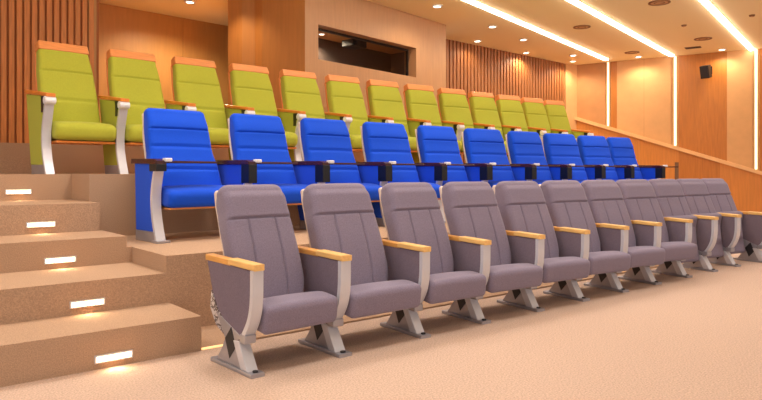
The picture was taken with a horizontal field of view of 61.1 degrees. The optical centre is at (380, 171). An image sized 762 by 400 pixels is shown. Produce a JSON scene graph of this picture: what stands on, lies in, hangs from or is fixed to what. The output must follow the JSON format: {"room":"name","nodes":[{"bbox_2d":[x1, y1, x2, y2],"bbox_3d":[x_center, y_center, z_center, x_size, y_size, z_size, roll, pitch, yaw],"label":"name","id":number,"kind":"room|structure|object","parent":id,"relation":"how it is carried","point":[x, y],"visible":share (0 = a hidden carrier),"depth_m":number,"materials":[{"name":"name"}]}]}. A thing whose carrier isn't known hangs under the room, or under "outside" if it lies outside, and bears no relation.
{"room":"auditorium","nodes":[
{"label":"auditorium","id":0,"kind":"room"},
{"bbox_2d":[0,0,98,142],"bbox_3d":[-5.698,-1.550,7.267,4.776,2.400,0.135,0,0,-39],"label":"left wall slats","id":1,"kind":"structure","parent":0,"point":[23,23],"depth_m":8.17,"materials":[{"name":"brown wood"}]},
{"bbox_2d":[94,0,95,88],"bbox_3d":[-4.261,-1.550,9.554,0.096,2.400,1.948,0,0,-23],"label":"wall","id":2,"kind":"structure","parent":0,"point":[94,0],"depth_m":8.70,"materials":[{"name":"brown wood"}]},
{"bbox_2d":[99,3,227,141],"bbox_3d":[-3.727,-0.825,11.406,3.665,3.850,0.121,0,0,-44],"label":"wall panels","id":3,"kind":"object","parent":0,"point":[166,37],"visible":0.18,"depth_m":11.26,"materials":[{"name":"brown wood"}]},
{"bbox_2d":[228,0,304,156],"bbox_3d":[-1.980,-1.325,10.106,2.372,2.850,0.744,0,0,43],"label":"wall","id":4,"kind":"structure","parent":0,"point":[270,34],"depth_m":9.60,"materials":[{"name":"brown wood"}]},
{"bbox_2d":[305,0,445,161],"bbox_3d":[-0.040,-1.365,10.772,0.260,2.770,3.598,0,0,40],"label":"wall","id":5,"kind":"structure","parent":0,"point":[425,38],"depth_m":10.51,"materials":[{"name":"brown wood"}]},
{"bbox_2d":[318,28,410,75],"bbox_3d":[-0.274,-1.922,10.538,0.128,0.515,2.403,0,0,40],"label":"window","id":6,"kind":"structure","parent":5,"relation":"in","point":[333,46],"depth_m":10.48,"materials":[{"name":"black glass"}]},
{"bbox_2d":[0,249,761,399],"bbox_3d":[3.535,1.144,8.056,21.671,0.112,16.000,0,0,-39],"label":"floor","id":7,"kind":"structure","parent":0,"point":[698,337],"depth_m":3.80,"materials":[{"name":"carpet"}]},
{"bbox_2d":[0,156,31,173],"bbox_3d":[-5.586,0.465,6.328,3.760,1.270,0.730,0,0,-39],"label":"stair step","id":8,"kind":"structure","parent":7,"relation":"on","point":[8,165],"depth_m":7.12,"materials":[{"name":"carpet"}]},
{"bbox_2d":[0,174,69,200],"bbox_3d":[-4.859,0.560,5.438,3.760,1.080,1.570,0,0,-39],"label":"stair landing","id":9,"kind":"structure","parent":7,"relation":"on","point":[43,186],"depth_m":5.85,"materials":[{"name":"carpet"}]},
{"bbox_2d":[5,189,31,194],"bbox_3d":[-3.229,0.177,5.748,0.208,0.044,0.012,0,0,-39],"label":"step light","id":10,"kind":"object","parent":9,"relation":"attached to","point":[8,191],"visible":1,"depth_m":5.74,"materials":[{"name":"white plastic"}]},
{"bbox_2d":[7,190,30,193],"bbox_3d":[-3.229,0.177,5.748,0.188,0.028,0.012,0,0,-39],"label":"diffuser","id":11,"kind":"object","parent":10,"relation":"attached to","point":[8,191],"depth_m":5.75,"materials":[{"name":"white plastic"}]},
{"bbox_2d":[25,40,116,173],"bbox_3d":[-3.126,-0.651,6.458,0.759,1.366,0.678,0,0,44],"label":"seat","id":12,"kind":"object","parent":9,"relation":"on","point":[63,109],"visible":1,"depth_m":6.44,"materials":[{"name":"green fabric"}]},
{"bbox_2d":[0,199,98,235],"bbox_3d":[-4.074,0.677,4.490,3.775,0.845,0.890,0,0,-39],"label":"stair step","id":13,"kind":"structure","parent":7,"relation":"on","point":[70,215],"depth_m":5.13,"materials":[{"name":"carpet"}]},
{"bbox_2d":[26,221,55,227],"bbox_3d":[-2.666,0.412,5.059,0.208,0.044,0.012,0,0,-39],"label":"step light","id":14,"kind":"object","parent":13,"relation":"attached to","point":[46,223],"visible":1,"depth_m":5.05,"materials":[{"name":"white plastic"}]},
{"bbox_2d":[28,222,53,226],"bbox_3d":[-2.666,0.412,5.059,0.188,0.028,0.012,0,0,-39],"label":"diffuser","id":15,"kind":"object","parent":14,"relation":"attached to","point":[30,224],"depth_m":5.05,"materials":[{"name":"white plastic"}]},
{"bbox_2d":[0,230,126,273],"bbox_3d":[-3.590,0.792,3.917,3.800,0.615,0.610,0,0,-39],"label":"stair step","id":16,"kind":"structure","parent":7,"relation":"on","point":[18,253],"depth_m":4.65,"materials":[{"name":"carpet"}]},
{"bbox_2d":[44,256,75,264],"bbox_3d":[-2.280,0.626,4.587,0.208,0.044,0.012,0,0,-39],"label":"step light","id":17,"kind":"object","parent":16,"relation":"attached to","point":[54,260],"visible":1,"depth_m":4.58,"materials":[{"name":"white plastic"}]},
{"bbox_2d":[46,257,74,262],"bbox_3d":[-2.280,0.626,4.587,0.188,0.028,0.012,0,0,-39],"label":"diffuser","id":18,"kind":"object","parent":17,"relation":"attached to","point":[54,259],"depth_m":4.58,"materials":[{"name":"white plastic"}]},
{"bbox_2d":[0,262,165,324],"bbox_3d":[-3.163,0.893,3.427,3.840,0.414,0.690,0,0,-39],"label":"stair step","id":19,"kind":"structure","parent":7,"relation":"on","point":[38,294],"depth_m":4.11,"materials":[{"name":"carpet"}]},
{"bbox_2d":[70,297,104,308],"bbox_3d":[-1.843,0.824,4.053,0.208,0.044,0.012,0,0,-39],"label":"step light","id":20,"kind":"object","parent":19,"relation":"attached to","point":[98,301],"visible":1,"depth_m":4.05,"materials":[{"name":"white plastic"}]},
{"bbox_2d":[72,299,103,306],"bbox_3d":[-1.843,0.824,4.053,0.188,0.028,0.012,0,0,-39],"label":"diffuser","id":21,"kind":"object","parent":20,"relation":"attached to","point":[89,302],"depth_m":4.05,"materials":[{"name":"white plastic"}]},
{"bbox_2d":[0,303,200,386],"bbox_3d":[-2.769,0.994,2.961,3.860,0.212,0.530,0,0,-39],"label":"stair step","id":22,"kind":"structure","parent":7,"relation":"on","point":[33,350],"depth_m":3.66,"materials":[{"name":"carpet"}]},
{"bbox_2d":[94,349,132,363],"bbox_3d":[-1.508,1.043,3.642,0.208,0.044,0.012,0,0,-39],"label":"step light","id":23,"kind":"object","parent":22,"relation":"attached to","point":[126,354],"visible":1,"depth_m":3.63,"materials":[{"name":"white plastic"}]},
{"bbox_2d":[97,352,130,361],"bbox_3d":[-1.508,1.043,3.642,0.188,0.028,0.012,0,0,-39],"label":"diffuser","id":24,"kind":"object","parent":23,"relation":"attached to","point":[114,356],"depth_m":3.63,"materials":[{"name":"white plastic"}]},
{"bbox_2d":[0,143,228,173],"bbox_3d":[-5.414,0.375,8.361,6.600,1.450,2.200,0,0,-39],"label":"platform","id":25,"kind":"object","parent":7,"relation":"on","point":[67,159],"depth_m":8.22,"materials":[{"name":"carpet"}]},
{"bbox_2d":[70,173,299,235],"bbox_3d":[0.055,0.560,9.539,9.040,1.080,2.900,0,0,-39],"label":"platform","id":26,"kind":"object","parent":7,"relation":"on","point":[115,195],"visible":0.15,"depth_m":5.77,"materials":[{"name":"carpet"}]},
{"bbox_2d":[98,49,164,173],"bbox_3d":[-2.588,-0.651,6.901,0.702,1.366,0.759,0,0,-45],"label":"seat","id":27,"kind":"object","parent":26,"relation":"on","point":[133,80],"visible":0.66,"depth_m":6.91,"materials":[{"name":"green fabric"}]},
{"bbox_2d":[164,56,229,147],"bbox_3d":[-2.038,-0.651,7.354,0.707,1.366,0.759,0,0,-43],"label":"seat","id":28,"kind":"object","parent":26,"relation":"on","point":[195,82],"visible":0.64,"depth_m":7.45,"materials":[{"name":"green fabric"}]},
{"bbox_2d":[224,63,297,159],"bbox_3d":[-1.488,-0.651,7.806,0.697,1.366,0.759,0,0,-42],"label":"seat","id":29,"kind":"object","parent":26,"relation":"on","point":[250,88],"visible":0.47,"depth_m":7.90,"materials":[{"name":"green fabric"}]},
{"bbox_2d":[277,69,324,160],"bbox_3d":[-0.940,-0.651,8.255,0.703,1.366,0.759,0,0,-40],"label":"seat","id":30,"kind":"object","parent":26,"relation":"on","point":[300,97],"visible":0.53,"depth_m":8.33,"materials":[{"name":"green fabric"}]},
{"bbox_2d":[324,74,367,151],"bbox_3d":[-0.388,-0.651,8.709,0.708,1.366,0.759,0,0,-39],"label":"seat","id":31,"kind":"object","parent":26,"relation":"on","point":[344,97],"visible":0.67,"depth_m":8.80,"materials":[{"name":"green fabric"}]},
{"bbox_2d":[366,79,417,152],"bbox_3d":[0.166,-0.651,9.163,0.707,1.366,0.759,0,0,-37],"label":"seat","id":32,"kind":"object","parent":26,"relation":"on","point":[384,100],"visible":0.49,"depth_m":9.28,"materials":[{"name":"green fabric"}]},
{"bbox_2d":[403,84,461,162],"bbox_3d":[0.716,-0.651,9.613,0.693,1.366,0.759,0,0,-35],"label":"seat","id":33,"kind":"object","parent":26,"relation":"on","point":[421,107],"visible":0.49,"depth_m":9.72,"materials":[{"name":"green fabric"}]},
{"bbox_2d":[437,88,473,153],"bbox_3d":[1.260,-0.651,10.059,0.695,1.366,0.759,0,0,-34],"label":"seat","id":34,"kind":"object","parent":26,"relation":"on","point":[454,111],"visible":0.5,"depth_m":10.17,"materials":[{"name":"green fabric"}]},
{"bbox_2d":[467,91,507,154],"bbox_3d":[1.793,-0.651,10.495,0.659,1.366,0.759,0,0,-32],"label":"seat","id":35,"kind":"object","parent":26,"relation":"on","point":[482,106],"visible":0.38,"depth_m":10.63,"materials":[{"name":"green fabric"}]},
{"bbox_2d":[495,94,527,162],"bbox_3d":[2.315,-0.651,10.922,0.672,1.366,0.759,0,0,-31],"label":"seat","id":36,"kind":"object","parent":26,"relation":"on","point":[509,108],"visible":0.53,"depth_m":11.06,"materials":[{"name":"green fabric"}]},
{"bbox_2d":[520,97,550,138],"bbox_3d":[2.828,-0.651,11.341,0.628,1.366,0.759,0,0,-29],"label":"seat","id":37,"kind":"object","parent":26,"relation":"on","point":[534,111],"visible":0.4,"depth_m":11.48,"materials":[{"name":"green fabric"}]},
{"bbox_2d":[543,100,593,138],"bbox_3d":[3.357,-0.651,11.760,0.702,1.366,0.759,0,0,-28],"label":"seat","id":38,"kind":"object","parent":26,"relation":"on","point":[556,113],"visible":0.47,"depth_m":11.88,"materials":[{"name":"green fabric"}]},
{"bbox_2d":[201,344,222,349],"bbox_3d":[-1.044,1.095,4.045,0.175,0.010,0.015,0,0,-39],"label":"led strip","id":39,"kind":"object","parent":7,"relation":"on","point":[220,345],"visible":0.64,"depth_m":4.03,"materials":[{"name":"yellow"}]},
{"bbox_2d":[206,184,337,378],"bbox_3d":[-0.691,0.590,3.864,0.591,1.021,0.687,0,0,-42],"label":"seat","id":40,"kind":"object","parent":7,"relation":"on","point":[257,282],"visible":1,"depth_m":3.77,"materials":[{"name":"grey fabric"}]},
{"bbox_2d":[127,223,448,326],"bbox_3d":[1.492,0.835,7.813,9.000,0.531,1.590,0,0,-39],"label":"platform","id":41,"kind":"object","parent":7,"relation":"on","point":[183,260],"visible":0.15,"depth_m":4.56,"materials":[{"name":"carpet"}]},
{"bbox_2d":[131,108,224,243],"bbox_3d":[-1.721,0.001,5.637,0.824,1.137,0.725,0,0,-44],"label":"seat","id":42,"kind":"object","parent":41,"relation":"on","point":[178,170],"visible":0.91,"depth_m":5.60,"materials":[{"name":"blue fabric"}]},
{"bbox_2d":[215,113,307,204],"bbox_3d":[-1.090,0.001,6.156,0.794,1.137,0.725,0,0,-43],"label":"seat","id":43,"kind":"object","parent":41,"relation":"on","point":[259,153],"visible":0.7,"depth_m":6.20,"materials":[{"name":"blue fabric"}]},
{"bbox_2d":[291,118,381,228],"bbox_3d":[-0.471,0.001,6.664,0.801,1.137,0.725,0,0,-42],"label":"seat","id":44,"kind":"object","parent":41,"relation":"on","point":[325,144],"visible":0.6,"depth_m":6.70,"materials":[{"name":"blue fabric"}]},
{"bbox_2d":[356,122,440,226],"bbox_3d":[0.165,0.001,7.187,0.831,1.137,0.725,0,0,-39],"label":"seat","id":45,"kind":"object","parent":41,"relation":"on","point":[387,154],"visible":0.65,"depth_m":7.23,"materials":[{"name":"blue fabric"}]},
{"bbox_2d":[415,125,474,222],"bbox_3d":[0.800,0.001,7.708,0.787,1.137,0.725,0,0,-37],"label":"seat","id":46,"kind":"object","parent":41,"relation":"on","point":[437,146],"visible":0.63,"depth_m":7.77,"materials":[{"name":"blue fabric"}]},
{"bbox_2d":[461,128,520,187],"bbox_3d":[1.445,0.001,8.238,0.872,1.137,0.725,0,0,-35],"label":"seat","id":47,"kind":"object","parent":41,"relation":"on","point":[484,148],"visible":0.63,"depth_m":8.31,"materials":[{"name":"blue fabric"}]},
{"bbox_2d":[505,131,559,184],"bbox_3d":[2.098,0.001,8.772,0.792,1.137,0.725,0,0,-33],"label":"seat","id":48,"kind":"object","parent":41,"relation":"on","point":[525,149],"visible":0.56,"depth_m":8.85,"materials":[{"name":"blue fabric"}]},
{"bbox_2d":[541,133,594,182],"bbox_3d":[2.735,0.001,9.294,0.855,1.137,0.725,0,0,-32],"label":"seat","id":49,"kind":"object","parent":41,"relation":"on","point":[562,150],"visible":0.54,"depth_m":9.38,"materials":[{"name":"blue fabric"}]},
{"bbox_2d":[576,135,625,181],"bbox_3d":[3.385,0.001,9.825,0.804,1.137,0.725,0,0,-30],"label":"seat","id":50,"kind":"object","parent":41,"relation":"on","point":[593,150],"visible":0.62,"depth_m":9.92,"materials":[{"name":"blue fabric"}]},
{"bbox_2d":[606,137,677,179],"bbox_3d":[4.178,0.001,10.420,1.165,1.137,0.725,0,0,-29],"label":"seat","id":51,"kind":"object","parent":41,"relation":"on","point":[621,149],"visible":0.48,"depth_m":10.40,"materials":[{"name":"blue fabric"}]},
{"bbox_2d":[298,183,420,357],"bbox_3d":[-0.197,0.590,4.271,0.668,1.021,0.687,0,0,-39],"label":"seat","id":52,"kind":"object","parent":7,"relation":"on","point":[345,258],"visible":0.95,"depth_m":4.20,"materials":[{"name":"grey fabric"}]},
{"bbox_2d":[378,182,485,338],"bbox_3d":[0.314,0.590,4.691,0.614,1.021,0.687,0,0,-36],"label":"seat","id":53,"kind":"object","parent":7,"relation":"on","point":[417,248],"visible":0.91,"depth_m":4.61,"materials":[{"name":"grey fabric"}]},
{"bbox_2d":[439,181,542,324],"bbox_3d":[0.809,0.590,5.098,0.646,1.021,0.687,0,0,-34],"label":"seat","id":54,"kind":"object","parent":7,"relation":"on","point":[478,239],"visible":0.89,"depth_m":5.04,"materials":[{"name":"grey fabric"}]},
{"bbox_2d":[492,181,589,311],"bbox_3d":[1.310,0.590,5.507,0.632,1.021,0.687,0,0,-33],"label":"seat","id":55,"kind":"object","parent":7,"relation":"on","point":[530,232],"visible":0.89,"depth_m":5.45,"materials":[{"name":"grey fabric"}]},
{"bbox_2d":[539,180,630,301],"bbox_3d":[1.806,0.590,5.912,0.636,1.021,0.687,0,0,-32],"label":"seat","id":56,"kind":"object","parent":7,"relation":"on","point":[574,225],"visible":0.84,"depth_m":5.79,"materials":[{"name":"grey fabric"}]},
{"bbox_2d":[580,180,664,292],"bbox_3d":[2.297,0.590,6.314,0.617,1.021,0.687,0,0,-31],"label":"seat","id":57,"kind":"object","parent":7,"relation":"on","point":[608,208],"visible":0.84,"depth_m":6.16,"materials":[{"name":"grey fabric"}]},
{"bbox_2d":[616,179,696,284],"bbox_3d":[2.791,0.590,6.717,0.649,1.021,0.687,0,0,-30],"label":"seat","id":58,"kind":"object","parent":7,"relation":"on","point":[639,197],"visible":0.78,"depth_m":6.56,"materials":[{"name":"grey fabric"}]},
{"bbox_2d":[648,179,699,277],"bbox_3d":[3.287,0.590,7.122,0.614,1.021,0.687,0,0,-28],"label":"seat","id":59,"kind":"object","parent":7,"relation":"on","point":[680,224],"visible":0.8,"depth_m":7.13,"materials":[{"name":"grey fabric"}]},
{"bbox_2d":[676,179,723,271],"bbox_3d":[3.765,0.590,7.512,0.606,1.021,0.687,0,0,-27],"label":"seat","id":60,"kind":"object","parent":7,"relation":"on","point":[708,227],"visible":0.79,"depth_m":7.50,"materials":[{"name":"grey fabric"}]},
{"bbox_2d":[701,178,761,266],"bbox_3d":[4.270,0.590,7.912,0.667,1.021,0.687,0,0,-26],"label":"seat","id":61,"kind":"object","parent":7,"relation":"on","point":[741,231],"visible":0.77,"depth_m":7.91,"materials":[{"name":"grey fabric"}]},
{"bbox_2d":[99,0,761,64],"bbox_3d":[3.493,-2.810,8.345,21.971,0.120,16.500,0,0,-39],"label":"ceiling","id":62,"kind":"structure","parent":0,"point":[465,22],"depth_m":11.79,"materials":[{"name":"beige paint"}]},
{"bbox_2d":[184,0,195,3],"bbox_3d":[-3.081,-2.741,10.403,0.172,0.018,0.172,0,0,-39],"label":"recessed light","id":63,"kind":"object","parent":62,"relation":"in","point":[185,1],"visible":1,"depth_m":10.39,"materials":[{"name":"white plastic"}]},
{"bbox_2d":[432,4,441,7],"bbox_3d":[0.930,-2.741,10.672,0.172,0.018,0.172,0,0,-39],"label":"recessed light","id":64,"kind":"object","parent":62,"relation":"in","point":[436,5],"visible":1,"depth_m":10.67,"materials":[{"name":"white plastic"}]},
{"bbox_2d":[463,0,608,60],"bbox_3d":[0.818,-2.733,9.512,0.133,0.034,15.500,0,0,37],"label":"ceiling light strip","id":65,"kind":"object","parent":62,"relation":"attached to","point":[473,2],"visible":1,"depth_m":12.12,"materials":[{"name":"white plastic"}]},
{"bbox_2d":[573,25,590,28],"bbox_3d":[3.803,-2.744,12.216,0.320,0.012,0.320,0,0,-39],"label":"ceiling vent","id":66,"kind":"object","parent":62,"relation":"in","point":[577,26],"visible":1,"depth_m":12.22,"materials":[{"name":"brown"}]},
{"bbox_2d":[566,0,674,56],"bbox_3d":[2.082,-2.733,9.043,0.133,0.034,15.500,0,0,38],"label":"ceiling light strip","id":67,"kind":"object","parent":62,"relation":"attached to","point":[577,3],"visible":1,"depth_m":11.96,"materials":[{"name":"white plastic"}]},
{"bbox_2d":[625,51,638,53],"bbox_3d":[5.766,-2.744,14.818,0.320,0.012,0.320,0,0,-39],"label":"ceiling vent","id":68,"kind":"object","parent":62,"relation":"in","point":[628,52],"visible":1,"depth_m":14.80,"materials":[{"name":"brown"}]},
{"bbox_2d":[648,0,670,5],"bbox_3d":[4.513,-2.744,10.459,0.340,0.012,0.340,0,0,-39],"label":"ceiling vent","id":69,"kind":"object","parent":62,"relation":"in","point":[656,2],"visible":1,"depth_m":10.44,"materials":[{"name":"brown"}]},
{"bbox_2d":[685,46,701,48],"bbox_3d":[6.892,-2.744,14.247,0.320,0.011,0.200,0,0,33],"label":"ceiling vent","id":70,"kind":"object","parent":62,"relation":"in","point":[695,46],"visible":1,"depth_m":14.20,"materials":[{"name":"brown"}]},
{"bbox_2d":[694,37,711,40],"bbox_3d":[6.638,-2.744,13.296,0.340,0.012,0.340,0,0,-39],"label":"ceiling vent","id":71,"kind":"object","parent":62,"relation":"in","point":[699,38],"visible":1,"depth_m":13.25,"materials":[{"name":"brown"}]},
{"bbox_2d":[699,0,754,50],"bbox_3d":[3.598,-2.733,8.257,0.135,0.034,15.500,0,0,37],"label":"ceiling light strip","id":72,"kind":"object","parent":62,"relation":"attached to","point":[708,4],"visible":1,"depth_m":11.80,"materials":[{"name":"white plastic"}]},
{"bbox_2d":[446,39,563,162],"bbox_3d":[2.801,-0.825,14.743,4.980,3.850,0.136,0,0,-42],"label":"back wall slats","id":73,"kind":"structure","parent":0,"point":[469,67],"depth_m":14.57,"materials":[{"name":"brown wood"}]},
{"bbox_2d":[564,64,576,131],"bbox_3d":[4.839,-0.825,16.512,0.405,3.850,0.100,0,0,-32],"label":"wall","id":74,"kind":"structure","parent":0,"point":[570,70],"depth_m":16.47,"materials":[{"name":"wood"}]},
{"bbox_2d":[577,48,761,211],"bbox_3d":[11.751,-0.825,12.226,16.000,3.850,0.199,0,0,33],"label":"wall","id":75,"kind":"structure","parent":0,"point":[715,113],"depth_m":15.14,"materials":[{"name":"wood"}]},
{"bbox_2d":[606,62,609,125],"bbox_3d":[5.695,-1.951,16.169,0.097,1.594,0.020,0,0,33],"label":"light strip","id":76,"kind":"object","parent":75,"relation":"attached to","point":[607,63],"visible":1,"depth_m":16.17,"materials":[{"name":"white plastic"}]},
{"bbox_2d":[607,62,608,125],"bbox_3d":[5.697,-1.951,16.172,0.049,1.594,0.012,0,0,33],"label":"diffuser","id":77,"kind":"object","parent":76,"relation":"attached to","point":[607,62],"depth_m":16.17,"materials":[{"name":"white plastic"}]},
{"bbox_2d":[574,116,761,174],"bbox_3d":[7.765,-0.247,14.730,6.789,2.399,0.091,0,0,33],"label":"trim","id":78,"kind":"structure","parent":75,"relation":"attached to","point":[575,118],"depth_m":15.26,"materials":[{"name":"brown wood"}]},
{"bbox_2d":[673,56,677,145],"bbox_3d":[6.988,-1.687,15.319,0.109,2.122,0.020,0,0,33],"label":"light strip","id":79,"kind":"object","parent":75,"relation":"attached to","point":[675,58],"visible":1,"depth_m":15.31,"materials":[{"name":"white plastic"}]},
{"bbox_2d":[674,56,675,145],"bbox_3d":[6.990,-1.687,15.322,0.055,2.122,0.012,0,0,33],"label":"diffuser","id":80,"kind":"object","parent":79,"relation":"attached to","point":[674,56],"depth_m":15.32,"materials":[{"name":"white plastic"}]},
{"bbox_2d":[699,65,711,78],"bbox_3d":[7.476,-2.295,14.807,0.328,0.313,0.200,0,0,-39],"label":"speaker","id":81,"kind":"object","parent":75,"relation":"attached to","point":[705,70],"visible":1,"depth_m":14.71},
{"bbox_2d":[700,67,708,77],"bbox_3d":[7.376,-2.274,14.725,0.008,0.250,0.170,-18,12,-38],"label":"grille","id":82,"kind":"object","parent":81,"relation":"attached to","point":[704,71],"depth_m":14.72,"materials":[{"name":"black"}]},
{"bbox_2d":[753,49,758,168],"bbox_3d":[8.377,-1.404,14.406,0.100,2.688,0.020,0,0,33],"label":"light strip","id":83,"kind":"object","parent":75,"relation":"attached to","point":[755,51],"visible":1,"depth_m":14.40,"materials":[{"name":"white plastic"}]},
{"bbox_2d":[755,49,756,168],"bbox_3d":[8.379,-1.404,14.409,0.050,2.688,0.012,0,0,33],"label":"diffuser","id":84,"kind":"object","parent":83,"relation":"attached to","point":[755,49],"depth_m":14.40,"materials":[{"name":"white plastic"}]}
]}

